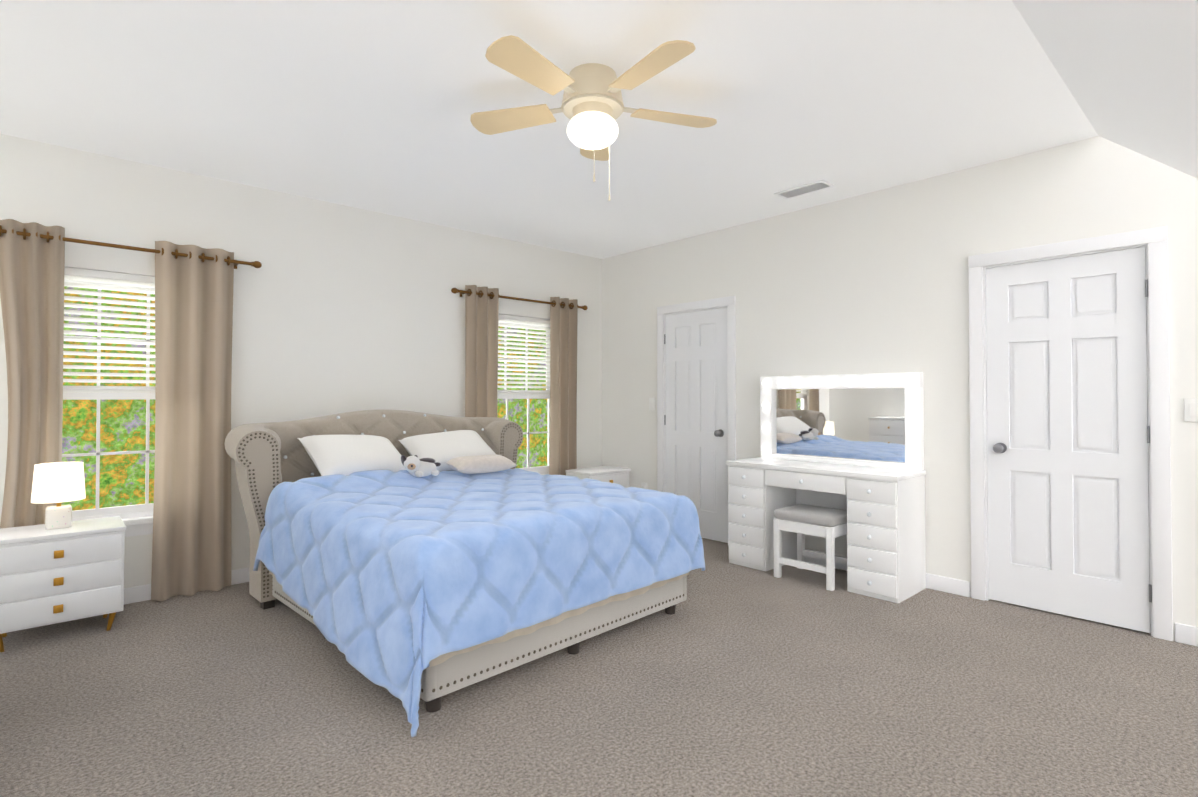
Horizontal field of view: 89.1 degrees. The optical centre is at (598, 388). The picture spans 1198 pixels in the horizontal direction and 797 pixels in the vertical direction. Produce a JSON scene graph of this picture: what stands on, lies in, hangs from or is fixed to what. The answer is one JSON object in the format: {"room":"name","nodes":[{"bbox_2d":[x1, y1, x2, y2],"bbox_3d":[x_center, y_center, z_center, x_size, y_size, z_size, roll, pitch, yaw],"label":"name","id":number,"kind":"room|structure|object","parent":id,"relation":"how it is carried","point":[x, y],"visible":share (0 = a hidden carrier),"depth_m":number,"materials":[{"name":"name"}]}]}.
{"room":"bedroom","nodes":[
{"label":"bedroom","id":0,"kind":"room"},
{"bbox_2d":[0,134,601,587],"bbox_3d":[-1.831,-0.032,4.660,5.200,2.660,0.150,1,-1,-42],"label":"wall","id":1,"kind":"structure","parent":0,"point":[338,308],"depth_m":4.35,"materials":[{"name":"white paint"}]},
{"bbox_2d":[62,267,155,536],"bbox_3d":[-2.860,0.094,3.665,0.960,1.579,0.140,1,-1,-42],"label":"window","id":2,"kind":"structure","parent":1,"relation":"in","point":[137,520],"depth_m":3.62,"materials":[{"name":"white paint"}]},
{"bbox_2d":[0,219,261,600],"bbox_3d":[-2.797,0.187,3.580,1.438,2.168,0.138,1,-1,-42],"label":"window curtains","id":3,"kind":"object","parent":1,"relation":"hanging from","point":[191,548],"visible":0.79,"depth_m":3.69,"materials":[{"name":"beige fabric"}]},
{"bbox_2d":[124,567,249,604],"bbox_3d":[-1.763,1.249,4.590,4.870,0.095,0.018,1,-1,-42],"label":"baseboard","id":4,"kind":"structure","parent":1,"relation":"attached to","point":[135,594],"depth_m":3.69,"materials":[{"name":"white paint"}]},
{"bbox_2d":[451,285,587,474],"bbox_3d":[-0.682,0.214,5.513,1.488,2.168,0.132,1,-1,-42],"label":"window curtains","id":5,"kind":"object","parent":1,"relation":"hanging from","point":[481,344],"visible":0.73,"depth_m":5.71,"materials":[{"name":"beige fabric"}]},
{"bbox_2d":[497,314,549,474],"bbox_3d":[-0.733,0.121,5.606,0.960,1.579,0.140,1,-1,-42],"label":"window","id":6,"kind":"structure","parent":1,"relation":"in","point":[506,321],"depth_m":5.66,"materials":[{"name":"white paint"}]},
{"bbox_2d":[0,0,1097,258],"bbox_3d":[-0.483,-1.458,3.202,5.200,0.150,4.150,1,-1,-42],"label":"ceiling","id":7,"kind":"structure","parent":0,"point":[368,104],"depth_m":2.92,"materials":[{"name":"white paint"}]},
{"bbox_2d":[470,35,716,200],"bbox_3d":[-0.022,-1.112,2.666,1.145,0.557,1.134,1,-1,-42],"label":"fan","id":8,"kind":"object","parent":7,"relation":"hanging from","point":[592,108],"visible":1,"depth_m":2.60,"materials":[{"name":"beige wood"}]},
{"bbox_2d":[774,179,834,198],"bbox_3d":[1.406,-1.363,4.173,0.170,0.012,0.360,1,-1,-42],"label":"ceiling vent","id":9,"kind":"object","parent":7,"relation":"in","point":[808,188],"visible":1,"depth_m":4.15,"materials":[{"name":"white metal"}]},
{"bbox_2d":[0,538,1197,796],"bbox_3d":[0.006,1.319,2.628,5.200,0.100,5.600,1,-1,-42],"label":"floor","id":10,"kind":"structure","parent":0,"point":[730,680],"depth_m":2.41,"materials":[{"name":"carpet"}]},
{"bbox_2d":[0,516,125,651],"bbox_3d":[-2.825,1.003,3.176,0.532,0.552,0.382,1,-1,-42],"label":"nightstand","id":11,"kind":"object","parent":10,"relation":"on","point":[75,571],"visible":0.98,"depth_m":3.06,"materials":[{"name":"white paint"}]},
{"bbox_2d":[31,462,85,529],"bbox_3d":[-2.832,0.559,3.190,0.216,0.334,0.216,1,-1,-42],"label":"lamp","id":12,"kind":"object","parent":11,"relation":"on","point":[57,483],"visible":1,"depth_m":3.13,"materials":[{"name":"fabric"}]},
{"bbox_2d":[224,409,704,736],"bbox_3d":[-0.824,0.711,3.645,2.324,1.145,2.040,-1,-1,45],"label":"bed","id":13,"kind":"object","parent":10,"relation":"on","point":[409,559],"visible":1,"depth_m":2.94,"materials":[{"name":"fabric"}]},
{"bbox_2d":[566,466,630,487],"bbox_3d":[-0.002,1.039,5.764,0.522,0.552,0.362,1,-1,-42],"label":"nightstand","id":14,"kind":"object","parent":10,"relation":"on","point":[616,475],"visible":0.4,"depth_m":5.68,"materials":[{"name":"white paint"}]},
{"bbox_2d":[774,504,846,590],"bbox_3d":[1.470,1.058,4.143,0.358,0.465,0.428,1,-1,-42],"label":"stool","id":15,"kind":"object","parent":10,"relation":"on","point":[827,523],"visible":0.79,"depth_m":4.05,"materials":[{"name":"white paint"}]},
{"bbox_2d":[726,457,925,603],"bbox_3d":[1.521,0.912,4.219,0.483,0.760,1.232,1,-1,-42],"label":"table","id":16,"kind":"object","parent":10,"relation":"on","point":[886,541],"visible":1,"depth_m":3.88,"materials":[{"name":"white paint"}]},
{"bbox_2d":[760,372,923,470],"bbox_3d":[1.677,0.215,4.354,0.081,0.634,1.185,1,-1,-42],"label":"vanity mirror","id":17,"kind":"object","parent":16,"relation":"on","point":[874,420],"visible":0.98,"depth_m":4.30,"materials":[{"name":"white mirror"}]},
{"bbox_2d":[602,136,1197,640],"bbox_3d":[1.922,-0.037,4.293,0.150,2.660,5.450,1,-1,-42],"label":"wall","id":18,"kind":"structure","parent":0,"point":[874,282],"depth_m":4.02,"materials":[{"name":"white paint"}]},
{"bbox_2d":[641,483,646,488],"bbox_3d":[0.430,0.954,5.796,0.010,0.116,0.072,1,-1,-42],"label":"outlet","id":19,"kind":"object","parent":18,"relation":"attached to","point":[643,485],"visible":0.5,"depth_m":5.79,"materials":[{"name":"white plastic"}]},
{"bbox_2d":[649,398,654,409],"bbox_3d":[0.498,0.143,5.733,0.010,0.116,0.072,1,-1,-42],"label":"light switch","id":20,"kind":"object","parent":18,"relation":"attached to","point":[651,403],"visible":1,"depth_m":5.73,"materials":[{"name":"white plastic"}]},
{"bbox_2d":[657,296,735,544],"bbox_3d":[0.844,0.269,5.356,0.140,2.077,0.864,1,-1,-42],"label":"door","id":21,"kind":"structure","parent":18,"relation":"in","point":[696,395],"depth_m":5.33,"materials":[{"name":"white paint"}]},
{"bbox_2d":[805,549,969,596],"bbox_3d":[1.713,1.246,4.383,0.014,0.095,1.710,1,-1,-42],"label":"baseboard","id":22,"kind":"structure","parent":18,"relation":"attached to","point":[935,582],"depth_m":3.86,"materials":[{"name":"white paint"}]},
{"bbox_2d":[968,226,1172,640],"bbox_3d":[2.603,0.227,3.429,0.140,2.107,0.904,1,-1,-42],"label":"door","id":23,"kind":"structure","parent":18,"relation":"in","point":[1070,447],"depth_m":3.39,"materials":[{"name":"white paint"}]},
{"bbox_2d":[1175,623,1197,646],"bbox_3d":[3.253,1.223,2.695,0.014,0.095,1.020,1,-1,-42],"label":"baseboard","id":24,"kind":"structure","parent":18,"relation":"attached to","point":[1186,634],"depth_m":3.04,"materials":[{"name":"white paint"}]},
{"bbox_2d":[1184,398,1197,421],"bbox_3d":[2.965,0.105,3.029,0.010,0.116,0.072,1,-1,-42],"label":"light switch","id":25,"kind":"object","parent":18,"relation":"attached to","point":[1190,409],"visible":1,"depth_m":3.04,"materials":[{"name":"white plastic"}]},
{"bbox_2d":[1012,0,1197,178],"bbox_3d":[1.404,-0.849,1.125,5.200,1.426,1.450,1,-1,-42],"label":"ceiling","id":26,"kind":"structure","parent":0,"point":[1127,70],"depth_m":2.21,"materials":[{"name":"white paint"}]},
{"label":"outside","id":27,"kind":"structure","parent":0,"visible":0},
{"bbox_2d":[61,286,547,510],"bbox_3d":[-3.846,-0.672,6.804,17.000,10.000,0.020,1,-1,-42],"label":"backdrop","id":28,"kind":"structure","parent":27,"point":[122,428],"depth_m":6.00,"materials":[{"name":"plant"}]}
]}

